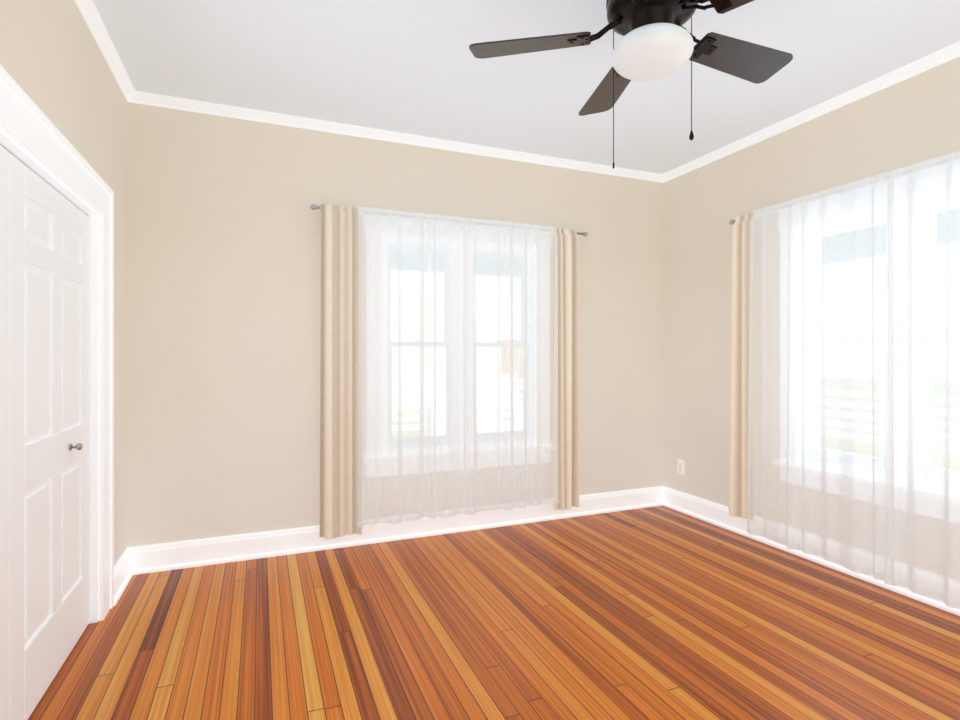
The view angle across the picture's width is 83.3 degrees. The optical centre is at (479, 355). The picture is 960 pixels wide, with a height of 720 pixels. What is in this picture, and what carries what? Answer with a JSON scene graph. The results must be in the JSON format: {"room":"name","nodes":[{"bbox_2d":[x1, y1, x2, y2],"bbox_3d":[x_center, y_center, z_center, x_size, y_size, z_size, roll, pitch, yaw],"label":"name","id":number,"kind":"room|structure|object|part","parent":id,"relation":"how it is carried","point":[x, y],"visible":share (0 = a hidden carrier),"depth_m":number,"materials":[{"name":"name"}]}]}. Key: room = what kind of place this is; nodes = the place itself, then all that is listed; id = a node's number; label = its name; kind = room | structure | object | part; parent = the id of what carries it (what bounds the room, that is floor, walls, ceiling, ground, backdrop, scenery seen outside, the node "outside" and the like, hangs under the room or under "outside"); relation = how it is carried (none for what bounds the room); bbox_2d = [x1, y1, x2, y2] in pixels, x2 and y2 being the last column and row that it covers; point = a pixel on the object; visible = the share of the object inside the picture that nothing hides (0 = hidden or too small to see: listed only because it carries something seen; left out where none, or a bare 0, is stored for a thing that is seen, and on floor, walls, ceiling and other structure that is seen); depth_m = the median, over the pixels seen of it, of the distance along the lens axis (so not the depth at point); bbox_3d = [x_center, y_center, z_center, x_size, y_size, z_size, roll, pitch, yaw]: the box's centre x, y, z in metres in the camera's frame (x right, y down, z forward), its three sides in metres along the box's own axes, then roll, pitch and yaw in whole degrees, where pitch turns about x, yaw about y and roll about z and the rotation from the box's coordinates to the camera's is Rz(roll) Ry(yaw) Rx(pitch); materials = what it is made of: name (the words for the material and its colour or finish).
{"room":"empty bedroom","nodes":[
{"label":"empty bedroom","id":0,"kind":"room"},
{"bbox_2d":[0,0,126,565],"bbox_3d":[-1.589,-0.125,0.982,0.800,2.750,4.220,0,0,-22],"label":"wall","id":1,"kind":"structure","parent":0,"point":[54,64],"depth_m":2.36,"materials":[{"name":"paint"}]},
{"bbox_2d":[0,145,89,719],"bbox_3d":[-1.480,0.300,1.707,0.079,1.884,1.734,0,0,-22],"label":"closet door","id":2,"kind":"structure","parent":1,"relation":"in","point":[44,424],"depth_m":1.95,"materials":[{"name":"white wood"}]},
{"bbox_2d":[0,65,113,623],"bbox_3d":[-1.532,0.217,1.686,0.218,2.065,2.080,0,0,-22],"label":"door frame","id":3,"kind":"structure","parent":1,"relation":"attached to","point":[34,139],"depth_m":2.52,"materials":[{"name":"white wood"}]},
{"bbox_2d":[74,0,137,102],"bbox_3d":[-1.197,-1.474,1.142,0.046,0.052,4.220,0,0,-22],"label":"crown molding","id":4,"kind":"structure","parent":1,"relation":"attached to","point":[92,19],"depth_m":2.58,"materials":[{"name":"white wood"}]},
{"bbox_2d":[114,546,137,605],"bbox_3d":[-1.908,1.175,2.867,0.034,0.150,0.390,0,0,-22],"label":"baseboard","id":5,"kind":"structure","parent":1,"relation":"attached to","point":[132,561],"depth_m":2.94,"materials":[{"name":"white wood"}]},
{"bbox_2d":[127,102,662,547],"bbox_3d":[-0.276,-0.125,3.905,4.240,2.750,0.200,0,0,-22],"label":"wall","id":6,"kind":"structure","parent":0,"point":[223,310],"depth_m":3.39,"materials":[{"name":"paint"}]},
{"bbox_2d":[138,486,661,573],"bbox_3d":[-0.260,1.175,3.786,3.780,0.150,0.034,0,0,-22],"label":"baseboard","id":7,"kind":"structure","parent":6,"relation":"attached to","point":[226,549],"depth_m":3.56,"materials":[{"name":"white wood"}]},
{"bbox_2d":[138,91,661,182],"bbox_3d":[-0.230,-1.474,3.791,3.720,0.052,0.046,0,0,-22],"label":"crown molding","id":8,"kind":"structure","parent":6,"relation":"attached to","point":[145,98],"depth_m":3.60,"materials":[{"name":"white wood"}]},
{"bbox_2d":[310,204,587,539],"bbox_3d":[-0.119,0.095,3.772,2.044,2.110,0.166,0,0,-22],"label":"curtain","id":9,"kind":"object","parent":6,"relation":"hanging from","point":[343,445],"visible":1,"depth_m":3.67,"materials":[{"name":"white fabric"}]},
{"bbox_2d":[319,204,362,539],"bbox_3d":[-0.882,0.099,3.425,0.257,2.102,0.085,0,0,-22],"label":"drape","id":10,"kind":"object","parent":9,"relation":"hanging from","point":[341,310],"depth_m":3.42,"materials":[{"name":"fabric"}]},
{"bbox_3d":[-0.131,-0.930,3.800,2.044,0.044,0.104,0,0,-22],"label":"rod","id":11,"kind":"part","parent":9,"relation":"part of","materials":[{"name":"silver metal"}]},
{"bbox_2d":[553,227,579,510],"bbox_3d":[0.648,0.099,4.043,0.215,2.102,0.088,0,0,-22],"label":"drape","id":12,"kind":"object","parent":9,"relation":"hanging from","point":[565,241],"depth_m":4.03,"materials":[{"name":"fabric"}]},
{"bbox_2d":[365,222,553,477],"bbox_3d":[-0.142,-0.075,3.922,1.450,1.780,0.250,0,0,-22],"label":"window","id":13,"kind":"structure","parent":6,"relation":"in","point":[386,361],"depth_m":3.85,"materials":[{"name":"white"}]},
{"bbox_3d":[-0.145,-0.068,3.929,1.102,1.431,0.074,0,0,-22],"label":"window back sash","id":14,"kind":"part","parent":13,"relation":"part of","materials":[{"name":"glass"}]},
{"bbox_2d":[28,505,959,719],"bbox_3d":[0.559,1.300,1.859,4.240,0.100,4.620,0,0,-22],"label":"floor","id":15,"kind":"structure","parent":0,"point":[662,612],"depth_m":2.40,"materials":[{"name":"brown wood"}]},
{"bbox_2d":[93,0,959,173],"bbox_3d":[0.559,-1.550,1.859,4.240,0.100,4.620,0,0,-22],"label":"ceiling","id":16,"kind":"structure","parent":0,"point":[414,67],"depth_m":2.80,"materials":[{"name":"white paint"}]},
{"bbox_2d":[469,0,792,168],"bbox_3d":[0.656,-1.101,1.969,1.250,0.796,1.297,0,0,-22],"label":"ceiling fan","id":17,"kind":"object","parent":16,"relation":"hanging from","point":[657,40],"visible":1,"depth_m":1.97,"materials":[{"name":"brown wood"}]},
{"bbox_3d":[0.620,-1.081,1.949,0.284,0.126,0.284,0,0,-22],"label":"globe","id":18,"kind":"part","parent":17,"relation":"part of","materials":[{"name":"white glass"}]},
{"bbox_3d":[0.620,-1.321,1.949,0.321,0.358,0.321,0,0,-22],"label":"motor","id":19,"kind":"part","parent":17,"relation":"part of","materials":[{"name":"brown metal"}]},
{"bbox_3d":[0.637,-0.963,1.990,0.222,0.519,0.188,0,0,-22],"label":"cord","id":20,"kind":"part","parent":17,"relation":"part of","materials":[{"name":"brown metal"}]},
{"bbox_2d":[663,56,959,579],"bbox_3d":[2.429,-0.125,2.622,0.200,2.750,4.220,0,0,-22],"label":"wall","id":21,"kind":"structure","parent":0,"point":[910,121],"depth_m":3.91,"materials":[{"name":"paint"}]},
{"bbox_2d":[678,459,683,474],"bbox_3d":[1.614,0.900,4.342,0.010,0.114,0.070,0,0,-22],"label":"electrical outlet plate","id":22,"kind":"object","parent":21,"relation":"attached to","point":[680,466],"visible":1,"depth_m":4.33,"materials":[{"name":"white plastic"}]},
{"bbox_2d":[662,486,959,615],"bbox_3d":[2.321,1.175,2.578,0.034,0.150,4.220,0,0,-22],"label":"baseboard","id":23,"kind":"structure","parent":21,"relation":"attached to","point":[705,510],"depth_m":3.68,"materials":[{"name":"white wood"}]},
{"bbox_2d":[662,41,959,182],"bbox_3d":[2.315,-1.474,2.576,0.046,0.052,4.220,0,0,-22],"label":"crown molding","id":24,"kind":"structure","parent":21,"relation":"attached to","point":[948,53],"depth_m":3.18,"materials":[{"name":"white wood"}]},
{"bbox_2d":[729,151,959,608],"bbox_3d":[2.163,0.110,2.784,0.171,2.140,2.174,0,0,-22],"label":"curtain","id":25,"kind":"object","parent":21,"relation":"hanging from","point":[769,235],"visible":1,"depth_m":2.96,"materials":[{"name":"white fabric"}]},
{"bbox_2d":[729,211,754,521],"bbox_3d":[1.766,0.074,3.645,0.085,2.052,0.163,0,0,-22],"label":"drape","id":26,"kind":"object","parent":25,"relation":"hanging from","point":[741,503],"depth_m":3.63,"materials":[{"name":"fabric"}]},
{"bbox_3d":[2.194,-0.930,2.796,0.104,0.044,2.174,0,0,-22],"label":"rod","id":27,"kind":"part","parent":25,"relation":"part of","materials":[{"name":"silver metal"}]},
{"bbox_2d":[780,190,959,522],"bbox_3d":[2.284,-0.075,2.887,0.250,1.780,1.450,0,0,-22],"label":"window","id":28,"kind":"structure","parent":21,"relation":"in","point":[902,381],"depth_m":2.84,"materials":[{"name":"white"}]},
{"bbox_3d":[2.291,-0.068,2.890,0.074,1.431,1.102,0,0,-22],"label":"window right sash","id":29,"kind":"part","parent":28,"relation":"part of","materials":[{"name":"glass"}]},
{"label":"outside","id":30,"kind":"structure","parent":0,"visible":0},
{"bbox_2d":[392,377,959,469],"bbox_3d":[-0.648,1.675,-0.265,80.000,0.050,80.000,0,0,-22],"label":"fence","id":31,"kind":"structure","parent":30,"point":[859,400],"depth_m":13.86,"materials":[{"name":"grey"}]},
{"bbox_2d":[391,208,959,453],"bbox_3d":[2.331,-0.952,12.735,18.340,5.603,25.820,0,0,-22],"label":"porch","id":32,"kind":"object","parent":31,"relation":"on","point":[515,353],"depth_m":6.76,"materials":[{"name":"white"}]}
]}

